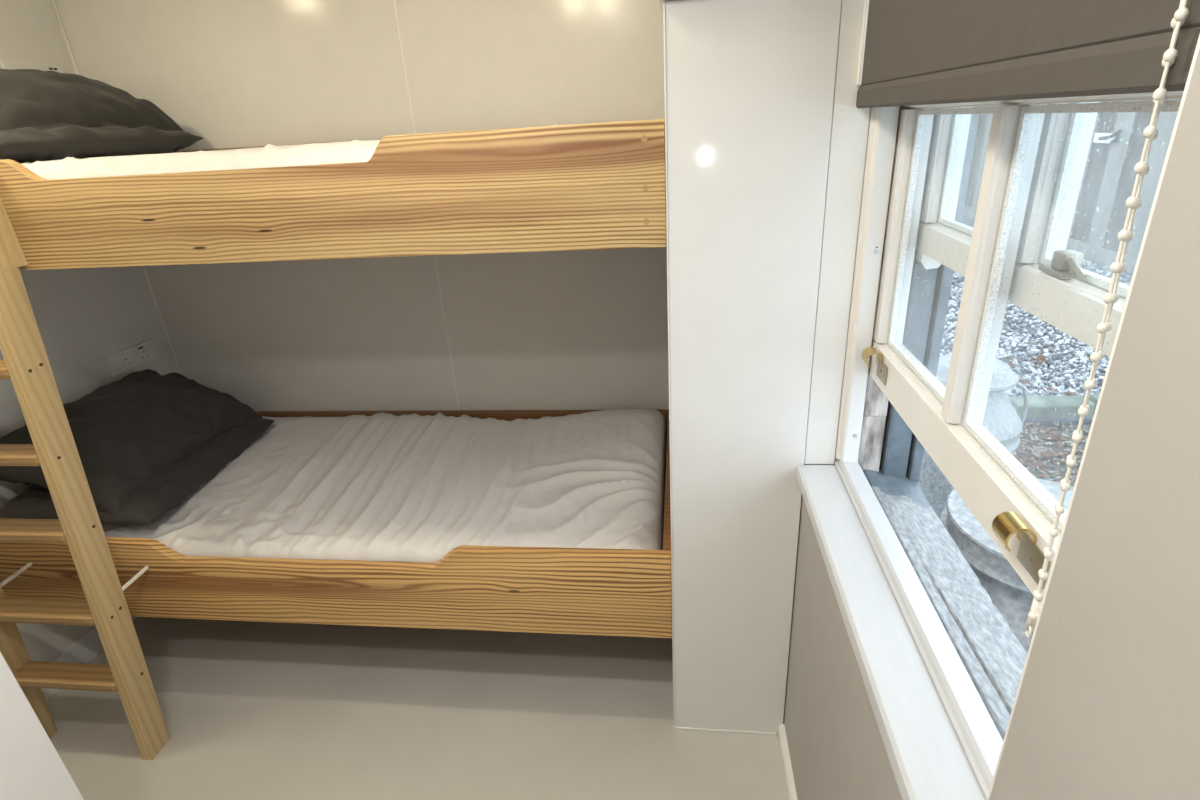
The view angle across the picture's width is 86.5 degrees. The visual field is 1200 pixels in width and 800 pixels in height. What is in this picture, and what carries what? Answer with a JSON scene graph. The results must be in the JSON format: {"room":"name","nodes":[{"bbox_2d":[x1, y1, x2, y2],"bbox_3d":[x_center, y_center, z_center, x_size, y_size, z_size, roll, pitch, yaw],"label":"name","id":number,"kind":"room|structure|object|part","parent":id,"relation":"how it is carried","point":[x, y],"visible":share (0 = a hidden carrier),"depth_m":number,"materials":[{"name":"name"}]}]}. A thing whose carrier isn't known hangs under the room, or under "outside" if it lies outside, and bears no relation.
{"room":"bunk bedroom","nodes":[
{"label":"bunk bedroom","id":0,"kind":"room"},
{"bbox_2d":[0,652,83,799],"bbox_3d":[-1.448,0.569,0.075,0.920,2.060,1.853,0,24,7],"label":"wall partition","id":1,"kind":"structure","parent":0,"point":[31,767],"depth_m":0.97,"materials":[{"name":"white paint"}]},
{"bbox_2d":[0,0,181,661],"bbox_3d":[-1.882,0.294,0.771,0.130,2.060,3.442,0,24,7],"label":"wall","id":2,"kind":"structure","parent":0,"point":[84,317],"depth_m":2.00,"materials":[{"name":"white paint"}]},
{"bbox_2d":[0,61,64,72],"bbox_3d":[-1.683,-0.970,1.910,0.012,0.067,0.196,0,24,7],"label":"wall socket","id":3,"kind":"object","parent":2,"relation":"attached to","point":[10,65],"visible":0.32,"depth_m":1.89,"materials":[{"name":"plastic"}]},
{"bbox_2d":[41,616,137,700],"bbox_3d":[-1.655,0.804,2.040,0.014,0.090,1.480,0,24,7],"label":"baseboard","id":4,"kind":"structure","parent":2,"relation":"attached to","point":[88,645],"depth_m":2.03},
{"bbox_2d":[106,338,159,376],"bbox_3d":[-1.636,-0.152,2.244,0.012,0.071,0.208,0,24,7],"label":"wall socket","id":5,"kind":"object","parent":2,"relation":"attached to","point":[123,361],"visible":1,"depth_m":2.23,"materials":[{"name":"plastic"}]},
{"bbox_2d":[55,0,670,410],"bbox_3d":[-0.495,-0.428,2.237,2.482,2.060,0.122,0,24,7],"label":"wall","id":6,"kind":"structure","parent":0,"point":[572,329],"depth_m":2.07,"materials":[{"name":"paint"}]},
{"bbox_3d":[-1.093,-0.402,2.263,1.088,2.060,0.010,0,24,7],"label":"panel","id":7,"kind":"part","parent":6,"relation":"part of","materials":[{"name":"white paint"}]},
{"bbox_2d":[0,119,667,269],"bbox_3d":[-0.766,-0.559,1.676,1.882,0.224,0.854,0,24,7],"label":"bunk bed","id":8,"kind":"object","parent":6,"relation":"attached to","point":[591,186],"visible":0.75,"depth_m":1.25,"materials":[{"name":"brown wood"}]},
{"bbox_3d":[-0.720,-0.735,2.048,1.882,0.186,0.026,0,24,7],"label":"rail","id":9,"kind":"part","parent":8,"relation":"part of","materials":[{"name":"brown wood"}]},
{"bbox_2d":[16,125,556,179],"bbox_3d":[-0.768,-0.581,1.667,1.832,0.180,0.796,0,24,7],"label":"mattress","id":10,"kind":"object","parent":8,"relation":"on","point":[353,151],"visible":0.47,"depth_m":1.31,"materials":[{"name":"white fabric"}]},
{"bbox_2d":[0,125,202,162],"bbox_3d":[-1.479,-0.669,1.674,0.476,0.090,0.682,0,24,7],"label":"pillow","id":11,"kind":"object","parent":10,"relation":"on","point":[27,144],"visible":0.92,"depth_m":1.57,"materials":[{"name":"black fabric"}]},
{"bbox_2d":[0,69,185,148],"bbox_3d":[-1.511,-0.757,1.680,0.421,0.227,0.678,0,24,7],"label":"pillow","id":12,"kind":"object","parent":11,"relation":"on","point":[33,98],"visible":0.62,"depth_m":1.63,"materials":[{"name":"black fabric"}]},
{"bbox_2d":[0,410,672,637],"bbox_3d":[-0.712,0.318,2.057,1.882,0.251,0.854,0,24,7],"label":"bunk bed","id":13,"kind":"object","parent":6,"relation":"attached to","point":[580,591],"visible":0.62,"depth_m":1.65,"materials":[{"name":"brown wood"}]},
{"bbox_3d":[-0.759,0.484,1.681,1.882,0.251,0.027,0,24,7],"label":"rail","id":14,"kind":"part","parent":13,"relation":"part of","materials":[{"name":"brown wood"}]},
{"bbox_2d":[102,409,666,561],"bbox_3d":[-0.716,0.283,2.043,1.832,0.234,0.796,0,24,7],"label":"mattress","id":15,"kind":"object","parent":13,"relation":"on","point":[381,486],"visible":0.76,"depth_m":1.86,"materials":[{"name":"white fabric"}]},
{"bbox_2d":[0,418,274,524],"bbox_3d":[-1.418,0.202,2.012,0.490,0.122,0.660,0,24,7],"label":"pillow","id":16,"kind":"object","parent":15,"relation":"on","point":[159,494],"visible":0.37,"depth_m":1.82,"materials":[{"name":"black fabric"}]},
{"bbox_2d":[0,369,262,515],"bbox_3d":[-1.466,0.085,1.993,0.439,0.234,0.643,0,24,7],"label":"pillow","id":17,"kind":"object","parent":16,"relation":"on","point":[133,427],"visible":0.84,"depth_m":1.89,"materials":[{"name":"black fabric"}]},
{"bbox_3d":[-0.666,0.142,2.429,1.882,0.213,0.026,0,24,7],"label":"rail","id":18,"kind":"part","parent":13,"relation":"part of","materials":[{"name":"brown wood"}]},
{"bbox_3d":[0.211,0.309,1.939,0.020,0.219,0.799,0,24,7],"label":"rail","id":19,"kind":"part","parent":13,"relation":"part of","materials":[{"name":"brown wood"}]},
{"bbox_3d":[-0.014,-0.409,2.126,1.080,2.060,0.010,0,24,7],"label":"panel","id":20,"kind":"part","parent":6,"relation":"part of","materials":[{"name":"white paint"}]},
{"bbox_2d":[46,617,787,799],"bbox_3d":[-0.724,1.238,1.099,2.292,0.060,3.540,0,24,7],"label":"floor","id":21,"kind":"structure","parent":0,"point":[251,710],"depth_m":1.78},
{"bbox_2d":[0,198,169,759],"bbox_3d":[-1.417,0.227,1.538,0.400,1.520,0.228,0,24,7],"label":"ladder","id":22,"kind":"object","parent":21,"relation":"on","point":[26,362],"visible":0.96,"depth_m":1.55,"materials":[{"name":"brown wood"}]},
{"bbox_2d":[658,0,841,734],"bbox_3d":[0.324,-0.232,1.673,0.294,2.059,0.878,0,24,7],"label":"end panel","id":23,"kind":"object","parent":21,"relation":"on","point":[749,94],"visible":0.98,"depth_m":1.25,"materials":[{"name":"white paint"}]},
{"bbox_2d":[783,3,1199,799],"bbox_3d":[0.437,0.260,0.523,0.208,2.060,3.340,0,24,7],"label":"wall","id":24,"kind":"structure","parent":0,"point":[1107,707],"depth_m":0.39,"materials":[{"name":"paint"}]},
{"bbox_2d":[778,724,796,799],"bbox_3d":[0.334,1.359,0.546,0.015,0.040,2.476,0,24,7],"label":"baseboard","id":25,"kind":"structure","parent":24,"relation":"attached to","point":[784,750],"depth_m":1.57,"materials":[{"name":"white wood"}]},
{"bbox_2d":[796,0,1199,799],"bbox_3d":[0.461,-0.206,0.749,0.243,1.250,0.950,0,24,7],"label":"window","id":26,"kind":"structure","parent":24,"relation":"in","point":[942,670],"depth_m":0.94,"materials":[{"name":"glass"},{"name":"painted wood"},{"name":"brass"}]},
{"bbox_3d":[0.513,-0.052,1.162,0.004,0.034,0.052,0,24,7],"label":"sash lift plate","id":27,"kind":"part","parent":26,"relation":"part of","materials":[{"name":"metal"}]},
{"bbox_3d":[0.551,0.334,0.977,0.116,0.070,0.830,0,24,7],"label":"sill","id":28,"kind":"part","parent":26,"relation":"part of","materials":[{"name":"white wood"}]},
{"bbox_3d":[0.500,0.076,0.868,0.043,0.072,0.796,0,24,7],"label":"rail","id":29,"kind":"part","parent":26,"relation":"part of","materials":[{"name":"white wood"}]},
{"bbox_3d":[0.538,-0.134,0.768,0.044,0.051,0.792,0,24,7],"label":"rail","id":30,"kind":"part","parent":26,"relation":"part of","materials":[{"name":"white wood"}]},
{"bbox_2d":[856,0,1199,638],"bbox_3d":[0.387,-0.362,0.690,0.041,0.905,0.822,0,24,7],"label":"roller blind","id":31,"kind":"object","parent":26,"relation":"attached to","point":[913,52],"visible":0.99,"depth_m":0.53,"materials":[{"name":"fabric"}]},
{"bbox_3d":[0.338,-0.199,0.382,0.012,0.857,0.034,5,25,20],"label":"pull chain","id":32,"kind":"part","parent":31,"relation":"part of","materials":[{"name":"plastic"}]},
{"bbox_3d":[0.452,0.167,0.667,0.004,0.034,0.052,0,24,7],"label":"sash lift plate","id":33,"kind":"part","parent":26,"relation":"part of","materials":[{"name":"metal"}]},
{"bbox_3d":[0.475,-0.344,0.685,0.043,0.048,0.796,0,24,7],"label":"rail","id":34,"kind":"part","parent":26,"relation":"part of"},
{"bbox_3d":[0.468,-0.070,0.617,0.014,0.399,0.392,0,24,7],"label":"pane","id":35,"kind":"part","parent":26,"relation":"part of","materials":[{"name":"clear glass"}]},
{"bbox_2d":[940,216,1132,424],"bbox_3d":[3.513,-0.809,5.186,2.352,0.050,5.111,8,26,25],"label":"gravel","id":36,"kind":"object","parent":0,"point":[1078,377],"visible":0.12,"depth_m":4.13,"materials":[{"name":"gravel"}]},
{"bbox_2d":[1005,362,1016,368],"bbox_3d":[2.465,-0.206,3.849,0.081,0.030,0.080,0,24,7],"label":"fallen leaf","id":37,"kind":"object","parent":36,"relation":"on","point":[1010,364],"visible":0.47,"depth_m":3.85,"materials":[{"name":"plant"}]},
{"bbox_2d":[1019,378,1030,382],"bbox_3d":[2.436,-0.112,3.684,0.079,0.008,0.079,-11,25,-17],"label":"fallen leaf","id":38,"kind":"object","parent":36,"relation":"on","point":[1020,380],"visible":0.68,"depth_m":3.68,"materials":[{"name":"plant"}]},
{"bbox_2d":[1034,354,1046,363],"bbox_3d":[2.720,-0.255,3.938,0.082,0.032,0.083,-9,24,-13],"label":"fallen leaf","id":39,"kind":"object","parent":36,"relation":"on","point":[1040,358],"visible":1,"depth_m":3.94,"materials":[{"name":"brown plant"}]},
{"bbox_2d":[1008,395,1094,418],"bbox_3d":[2.350,0.064,3.358,0.400,0.159,0.157,0,24,7],"label":"edging stone","id":40,"kind":"object","parent":36,"relation":"on","point":[1040,406],"visible":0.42,"depth_m":3.30,"materials":[{"name":"grey stone"}]},
{"bbox_2d":[1044,386,1059,391],"bbox_3d":[2.499,-0.059,3.525,0.071,0.016,0.071,-7,24,-9],"label":"fallen leaf","id":41,"kind":"object","parent":36,"relation":"on","point":[1049,388],"visible":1,"depth_m":3.53,"materials":[{"name":"plant"}]},
{"bbox_2d":[963,99,1180,273],"bbox_3d":[5.213,-3.395,8.428,0.130,1.989,9.580,0,24,7],"label":"fence","id":42,"kind":"object","parent":36,"relation":"on","point":[1092,233],"visible":0.12,"depth_m":6.13,"materials":[{"name":"white wood"}]},
{"bbox_2d":[1093,129,1120,143],"bbox_3d":[4.876,-2.544,6.155,0.037,0.127,0.411,0,24,7],"label":"gate latch","id":43,"kind":"object","parent":42,"relation":"attached to","point":[1098,137],"visible":1,"depth_m":6.15,"materials":[{"name":"plastic"}]},
{"bbox_3d":[4.898,-2.547,6.207,0.007,0.090,0.310,0,24,7],"label":"latch plate","id":44,"kind":"part","parent":43,"relation":"part of","materials":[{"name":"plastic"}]},
{"bbox_2d":[1090,394,1099,410],"bbox_3d":[2.886,0.053,3.305,0.604,0.150,0.153,0,24,7],"label":"edging stone","id":45,"kind":"object","parent":36,"relation":"on","point":[1093,397],"visible":0.16,"depth_m":3.35,"materials":[{"name":"grey stone"}]},
{"bbox_2d":[1015,425,1090,486],"bbox_3d":[3.087,0.911,1.450,2.850,0.052,3.800,0,24,7],"label":"soil","id":46,"kind":"object","parent":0,"point":[1056,448],"depth_m":3.07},
{"bbox_2d":[1027,459,1042,467],"bbox_3d":[1.986,0.293,2.916,0.065,0.028,0.066,9,27,27],"label":"fallen leaf","id":47,"kind":"object","parent":46,"relation":"on","point":[1034,464],"visible":1,"depth_m":2.92,"materials":[{"name":"plant"}]},
{"bbox_2d":[1039,451,1055,456],"bbox_3d":[2.105,0.254,2.998,0.070,0.011,0.070,18,32,41],"label":"fallen leaf","id":48,"kind":"object","parent":46,"relation":"on","point":[1042,452],"visible":1,"depth_m":3.00,"materials":[{"name":"plant"}]},
{"bbox_2d":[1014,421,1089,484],"bbox_3d":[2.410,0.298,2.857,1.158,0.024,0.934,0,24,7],"label":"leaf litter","id":49,"kind":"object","parent":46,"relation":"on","point":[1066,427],"visible":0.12,"depth_m":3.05,"materials":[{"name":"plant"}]},
{"bbox_2d":[1014,453,1023,463],"bbox_3d":[1.918,0.278,2.949,0.079,0.032,0.079,0,24,7],"label":"fallen leaf","id":50,"kind":"object","parent":49,"relation":"on","point":[1016,456],"visible":0.4,"depth_m":2.96,"materials":[{"name":"plant"}]},
{"bbox_2d":[1028,445,1047,453],"bbox_3d":[2.092,0.237,3.047,0.084,0.008,0.084,0,24,7],"label":"fallen leaf","id":51,"kind":"object","parent":49,"relation":"on","point":[1039,449],"visible":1,"depth_m":3.06,"materials":[{"name":"grey plant"}]},
{"bbox_2d":[1044,433,1064,441],"bbox_3d":[2.244,0.184,3.151,0.078,0.019,0.078,-9,24,-13],"label":"fallen leaf","id":52,"kind":"object","parent":46,"relation":"on","point":[1057,438],"visible":1,"depth_m":3.16,"materials":[{"name":"plant"}]},
{"bbox_3d":[1.176,0.955,1.596,0.979,0.050,3.600,0,24,7],"label":"paving","id":53,"kind":"object","parent":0,"visible":0},
{"bbox_2d":[917,354,1028,516],"bbox_3d":[1.363,0.177,2.437,0.388,0.684,0.388,14,29,35],"label":"milk churn","id":54,"kind":"object","parent":53,"relation":"on","point":[1001,419],"visible":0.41,"depth_m":2.26,"materials":[{"name":"grey metal"}]},
{"bbox_3d":[1.345,-0.107,2.313,0.300,0.064,0.300,0,24,7],"label":"lid","id":55,"kind":"part","parent":54,"relation":"part of","materials":[{"name":"grey metal"}]},
{"bbox_3d":[1.506,0.013,2.320,0.097,0.180,0.016,3,24,15],"label":"handle","id":56,"kind":"part","parent":54,"relation":"part of","materials":[{"name":"grey metal"}]},
{"bbox_2d":[939,478,1073,653],"bbox_3d":[0.885,0.598,1.392,0.363,0.798,0.376,0,24,7],"label":"stone planter","id":57,"kind":"object","parent":53,"relation":"on","point":[1007,591],"visible":0.14,"depth_m":1.21,"materials":[{"name":"grey stone"}]},
{"bbox_3d":[0.865,0.257,1.244,0.360,0.054,0.360,0,24,7],"label":"lid","id":58,"kind":"part","parent":57,"relation":"part of","materials":[{"name":"grey stone"}]}
]}

